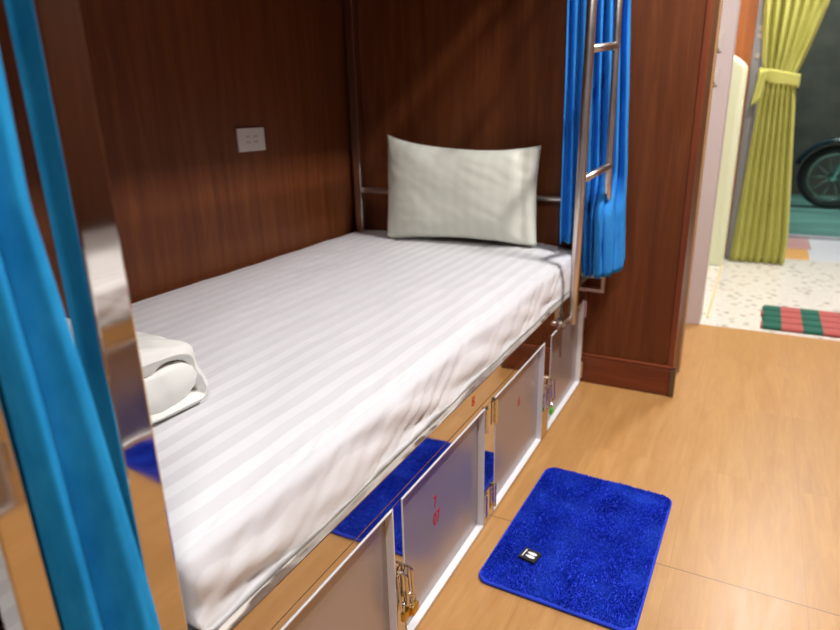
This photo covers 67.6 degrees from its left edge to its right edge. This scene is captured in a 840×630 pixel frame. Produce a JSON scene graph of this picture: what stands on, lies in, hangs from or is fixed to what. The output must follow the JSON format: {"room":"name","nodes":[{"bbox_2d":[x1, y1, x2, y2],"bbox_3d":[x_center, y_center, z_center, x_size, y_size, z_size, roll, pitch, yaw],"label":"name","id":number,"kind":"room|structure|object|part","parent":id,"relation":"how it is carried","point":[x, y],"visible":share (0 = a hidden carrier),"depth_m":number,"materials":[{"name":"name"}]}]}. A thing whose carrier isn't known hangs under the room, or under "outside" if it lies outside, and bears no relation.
{"room":"dormitory","nodes":[
{"label":"dormitory","id":0,"kind":"room"},
{"bbox_2d":[0,0,356,317],"bbox_3d":[-1.520,-0.586,0.833,0.115,3.000,4.920,8,20,27],"label":"wall","id":1,"kind":"structure","parent":0,"point":[174,81],"depth_m":2.23,"materials":[{"name":"brown wood"}]},
{"bbox_2d":[236,127,265,151],"bbox_3d":[-0.645,-0.671,2.396,0.013,0.086,0.146,8,20,27],"label":"wall socket","id":2,"kind":"object","parent":1,"relation":"attached to","point":[248,139],"visible":1,"depth_m":2.39,"materials":[{"name":"beige plastic"}]},
{"bbox_2d":[245,133,251,144],"bbox_3d":[-0.650,-0.666,2.375,0.002,0.042,0.030,8,20,27],"label":"outlet","id":3,"kind":"object","parent":2,"relation":"attached to","point":[248,136],"depth_m":2.37,"materials":[{"name":"white plastic"}]},
{"bbox_2d":[252,133,258,144],"bbox_3d":[-0.632,-0.677,2.408,0.002,0.042,0.030,8,20,27],"label":"outlet","id":4,"kind":"object","parent":2,"relation":"attached to","point":[255,136],"depth_m":2.41,"materials":[{"name":"white plastic"}]},
{"bbox_2d":[0,258,839,629],"bbox_3d":[0.864,0.719,1.689,3.800,0.120,7.820,8,20,27],"label":"floor","id":5,"kind":"structure","parent":0,"point":[744,450],"depth_m":2.11,"materials":[{"name":"laminate"}]},
{"bbox_2d":[0,381,63,629],"bbox_3d":[-1.397,-0.159,-0.311,1.231,2.900,2.303,8,20,27],"label":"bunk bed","id":6,"kind":"object","parent":5,"relation":"on","point":[28,601],"visible":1,"depth_m":0.60,"materials":[{"name":"silver"}]},
{"bbox_2d":[3,0,605,629],"bbox_3d":[-0.321,-0.824,1.629,1.231,2.900,2.303,8,20,27],"label":"bunk bed","id":7,"kind":"object","parent":5,"relation":"on","point":[411,528],"visible":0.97,"depth_m":1.08,"materials":[{"name":"silver metal"}]},
{"bbox_2d":[0,57,160,629],"bbox_3d":[-0.427,-0.232,0.551,0.210,1.515,0.107,8,20,27],"label":"curtain","id":8,"kind":"object","parent":7,"relation":"hanging from","point":[98,576],"visible":0.89,"depth_m":0.60,"materials":[{"name":"blue fabric"}]},
{"bbox_3d":[-0.349,-0.456,0.515,0.045,2.900,0.045,8,20,27],"label":"post","id":9,"kind":"part","parent":7,"relation":"part of","materials":[{"name":"silver metal"}]},
{"bbox_3d":[-0.180,0.642,1.156,0.006,0.372,0.466,8,20,27],"label":"locker door","id":10,"kind":"part","parent":7,"relation":"part of","materials":[{"name":"grey metal"}]},
{"bbox_3d":[-0.172,0.643,1.153,0.027,0.378,0.470,8,20,27],"label":"door frame","id":11,"kind":"part","parent":7,"relation":"part of","materials":[{"name":"white metal"}]},
{"bbox_2d":[131,230,571,629],"bbox_3d":[-0.296,0.006,1.992,1.130,0.138,2.148,8,20,27],"label":"mattress","id":12,"kind":"object","parent":7,"relation":"on","point":[321,363],"visible":0.81,"depth_m":1.46,"materials":[{"name":"white fabric"}]},
{"bbox_2d":[67,318,207,423],"bbox_3d":[-0.719,0.110,1.224,0.499,0.192,0.373,8,20,27],"label":"duvet","id":13,"kind":"object","parent":12,"relation":"on","point":[174,381],"visible":0.2,"depth_m":1.20,"materials":[{"name":"white fabric"}]},
{"bbox_2d":[387,134,540,246],"bbox_3d":[0.167,-0.534,2.679,0.702,0.461,0.200,6,20,21],"label":"pillow","id":14,"kind":"object","parent":12,"relation":"on","point":[433,191],"visible":1,"depth_m":2.60,"materials":[{"name":"white fabric"}]},
{"bbox_3d":[-0.305,-1.218,2.826,0.040,2.900,0.040,8,20,27],"label":"post","id":15,"kind":"part","parent":7,"relation":"part of","materials":[{"name":"silver metal"}]},
{"bbox_3d":[0.163,0.182,1.752,0.086,0.065,2.135,8,20,27],"label":"rail","id":16,"kind":"part","parent":7,"relation":"part of","materials":[{"name":"silver metal"}]},
{"bbox_2d":[401,600,410,622],"bbox_3d":[-0.031,0.643,1.369,0.012,0.048,0.029,8,20,27],"label":"padlock","id":17,"kind":"object","parent":7,"relation":"attached to","point":[406,613],"visible":0.85,"depth_m":1.36,"materials":[{"name":"gold metal"}]},
{"bbox_2d":[408,591,413,607],"bbox_3d":[-0.021,0.621,1.364,0.022,0.040,0.010,-16,23,-38],"label":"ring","id":18,"kind":"object","parent":7,"relation":"attached to","point":[411,601],"visible":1,"depth_m":1.36,"materials":[{"name":"silver metal"}]},
{"bbox_2d":[411,593,418,616],"bbox_3d":[-0.013,0.640,1.389,0.012,0.048,0.029,8,20,27],"label":"padlock","id":19,"kind":"object","parent":7,"relation":"attached to","point":[415,608],"visible":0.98,"depth_m":1.39,"materials":[{"name":"gold metal"}]},
{"bbox_3d":[0.054,0.497,1.579,0.006,0.372,0.458,8,20,27],"label":"locker door","id":20,"kind":"part","parent":7,"relation":"part of","materials":[{"name":"grey metal"}]},
{"bbox_3d":[0.062,0.498,1.575,0.027,0.378,0.462,8,20,27],"label":"door frame","id":21,"kind":"part","parent":7,"relation":"part of","materials":[{"name":"white metal"}]},
{"bbox_3d":[0.195,-0.535,2.786,1.059,0.025,0.025,8,20,27],"label":"rail","id":22,"kind":"part","parent":7,"relation":"part of","materials":[{"name":"silver metal"}]},
{"bbox_3d":[0.307,0.341,2.035,0.006,0.372,0.467,8,20,27],"label":"locker door","id":23,"kind":"part","parent":7,"relation":"part of","materials":[{"name":"grey metal"}]},
{"bbox_3d":[0.315,0.342,2.031,0.027,0.378,0.471,8,20,27],"label":"door frame","id":24,"kind":"part","parent":7,"relation":"part of","materials":[{"name":"white metal"}]},
{"bbox_2d":[549,402,553,414],"bbox_3d":[0.481,0.340,2.292,0.011,0.044,0.026,8,20,27],"label":"padlock","id":25,"kind":"object","parent":7,"relation":"hanging from","point":[551,410],"visible":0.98,"depth_m":2.29,"materials":[{"name":"green plastic"}]},
{"bbox_3d":[0.563,0.183,2.496,0.006,0.372,0.474,8,20,27],"label":"locker door","id":26,"kind":"part","parent":7,"relation":"part of","materials":[{"name":"grey metal"}]},
{"bbox_3d":[0.571,0.184,2.492,0.027,0.378,0.478,8,20,27],"label":"door frame","id":27,"kind":"part","parent":7,"relation":"part of","materials":[{"name":"white metal"}]},
{"bbox_3d":[0.666,-1.081,2.340,0.040,2.900,0.040,8,20,27],"label":"post","id":28,"kind":"part","parent":7,"relation":"part of","materials":[{"name":"silver metal"}]},
{"bbox_2d":[557,0,622,327],"bbox_3d":[0.625,-0.785,2.172,0.070,1.676,0.423,12,23,36],"label":"ladder","id":29,"kind":"object","parent":7,"relation":"attached to","point":[590,47],"visible":0.89,"depth_m":2.20,"materials":[{"name":"silver metal"}]},
{"bbox_2d":[560,0,630,278],"bbox_3d":[0.664,-0.858,2.316,0.204,1.479,0.245,-18,24,-40],"label":"curtain","id":30,"kind":"object","parent":7,"relation":"hanging from","point":[604,222],"visible":0.72,"depth_m":2.37,"materials":[{"name":"blue fabric"}]},
{"bbox_2d":[479,467,671,629],"bbox_3d":[0.464,0.622,1.785,0.415,0.020,0.612,8,20,27],"label":"bath mat","id":31,"kind":"object","parent":5,"relation":"on","point":[582,546],"visible":1,"depth_m":1.72,"materials":[{"name":"blue fabric"}]},
{"bbox_2d":[708,55,747,264],"bbox_3d":[2.230,-1.115,4.590,0.153,1.478,0.252,8,20,27],"label":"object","id":32,"kind":"object","parent":5,"relation":"on","point":[740,69],"visible":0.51,"depth_m":4.48,"materials":[{"name":"plastic"}]},
{"bbox_2d":[760,305,839,337],"bbox_3d":[2.366,0.066,3.336,0.982,0.021,0.420,8,20,27],"label":"door mat","id":33,"kind":"object","parent":5,"relation":"on","point":[788,319],"visible":1,"depth_m":3.43,"materials":[{"name":"multicoloured"}]},
{"bbox_2d":[356,0,719,374],"bbox_3d":[0.361,-1.233,2.664,1.642,3.000,0.294,8,20,27],"label":"wall","id":34,"kind":"structure","parent":0,"point":[455,74],"depth_m":2.58,"materials":[{"name":"brown wood"}]},
{"bbox_2d":[582,353,674,395],"bbox_3d":[0.888,0.254,2.693,0.375,0.130,0.020,8,20,27],"label":"baseboard","id":35,"kind":"structure","parent":34,"relation":"attached to","point":[598,369],"depth_m":2.68,"materials":[{"name":"brown wood"}]},
{"bbox_2d":[667,368,676,396],"bbox_3d":[1.051,0.280,2.615,0.022,0.118,0.038,8,20,27],"label":"trim","id":36,"kind":"structure","parent":34,"relation":"attached to","point":[672,378],"depth_m":2.60,"materials":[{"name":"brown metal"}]},
{"bbox_2d":[667,0,714,365],"bbox_3d":[1.014,-1.154,2.169,0.025,2.870,0.034,8,20,27],"label":"trim","id":37,"kind":"structure","parent":34,"relation":"attached to","point":[710,5],"depth_m":2.36,"materials":[{"name":"brown wood"}]},
{"bbox_2d":[678,0,722,372],"bbox_3d":[1.131,-1.171,2.420,0.059,3.000,0.047,8,20,27],"label":"trim","id":38,"kind":"structure","parent":34,"relation":"attached to","point":[721,1],"depth_m":2.59,"materials":[{"name":"brown wood"}]},
{"bbox_2d":[686,0,740,324],"bbox_3d":[1.310,-1.422,3.168,0.522,3.000,0.140,8,20,27],"label":"wall","id":39,"kind":"structure","parent":0,"point":[730,9],"depth_m":3.20,"materials":[{"name":"grey paint"}]},
{"bbox_2d":[706,261,723,317],"bbox_3d":[1.983,-0.200,4.197,0.018,0.006,1.490,8,20,27],"label":"trim","id":40,"kind":"structure","parent":39,"relation":"attached to","point":[721,266],"depth_m":4.03,"materials":[{"name":"beige"}]},
{"bbox_2d":[713,68,719,85],"bbox_3d":[1.446,-1.168,3.074,0.032,0.080,0.036,8,20,27],"label":"wall hook","id":41,"kind":"object","parent":39,"relation":"attached to","point":[716,76],"visible":0.7,"depth_m":3.07,"materials":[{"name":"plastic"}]},
{"bbox_2d":[717,31,723,51],"bbox_3d":[1.442,-1.319,3.024,0.032,0.090,0.036,8,20,27],"label":"wall hook","id":42,"kind":"object","parent":39,"relation":"attached to","point":[721,33],"visible":0.65,"depth_m":3.02,"materials":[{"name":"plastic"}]},
{"bbox_2d":[724,0,758,257],"bbox_3d":[2.184,-1.922,4.624,0.478,3.000,0.120,8,20,27],"label":"wall","id":43,"kind":"structure","parent":0,"point":[748,13],"depth_m":4.46,"materials":[{"name":"orange wood"}]},
{"bbox_2d":[730,0,829,264],"bbox_3d":[2.523,-1.588,4.354,0.391,2.500,0.138,5,19,19],"label":"curtain","id":44,"kind":"object","parent":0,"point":[790,27],"visible":1,"depth_m":4.45,"materials":[{"name":"yellow fabric"}]},
{"bbox_2d":[785,248,809,259],"bbox_3d":[2.750,-0.466,5.149,0.740,0.121,0.410,8,20,27],"label":"tile","id":45,"kind":"structure","parent":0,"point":[799,254],"depth_m":4.98,"materials":[{"name":"orange tile"}]},
{"bbox_2d":[787,238,810,249],"bbox_3d":[2.973,-0.593,5.519,0.770,0.120,0.490,8,20,27],"label":"tile","id":46,"kind":"structure","parent":0,"point":[793,243],"depth_m":5.34,"materials":[{"name":"pink tile"}]},
{"bbox_2d":[807,250,839,262],"bbox_3d":[3.768,-0.320,4.634,1.560,0.121,0.410,8,20,27],"label":"tile","id":47,"kind":"structure","parent":0,"point":[814,255],"depth_m":4.91,"materials":[{"name":"white tile"}]},
{"bbox_2d":[808,239,839,251],"bbox_3d":[3.991,-0.447,5.004,1.530,0.120,0.490,8,20,27],"label":"tile","id":48,"kind":"structure","parent":0,"point":[822,245],"depth_m":5.28,"materials":[{"name":"white tile"}]},
{"bbox_3d":[2.783,-0.656,0.738,0.100,3.000,8.800,8,20,27],"label":"wall","id":49,"kind":"structure","parent":0,"visible":0},
{"bbox_2d":[725,0,839,257],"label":"door","id":50,"kind":"structure","parent":49,"relation":"in","point":[749,114],"depth_m":4.66,"materials":[{"name":"grey metal"}]},
{"bbox_2d":[755,25,762,58],"bbox_3d":[2.398,-1.925,4.426,0.036,0.216,0.050,10,22,32],"label":"door latch","id":51,"kind":"structure","parent":50,"relation":"attached to","point":[757,55],"depth_m":4.40,"materials":[{"name":"metal"}]},
{"bbox_2d":[756,0,839,236],"bbox_3d":[3.809,-2.029,4.879,2.020,2.910,0.008,8,20,27],"label":"window","id":52,"kind":"structure","parent":50,"relation":"attached to","point":[815,178],"depth_m":5.31,"materials":[{"name":"clear glass"}]}
]}

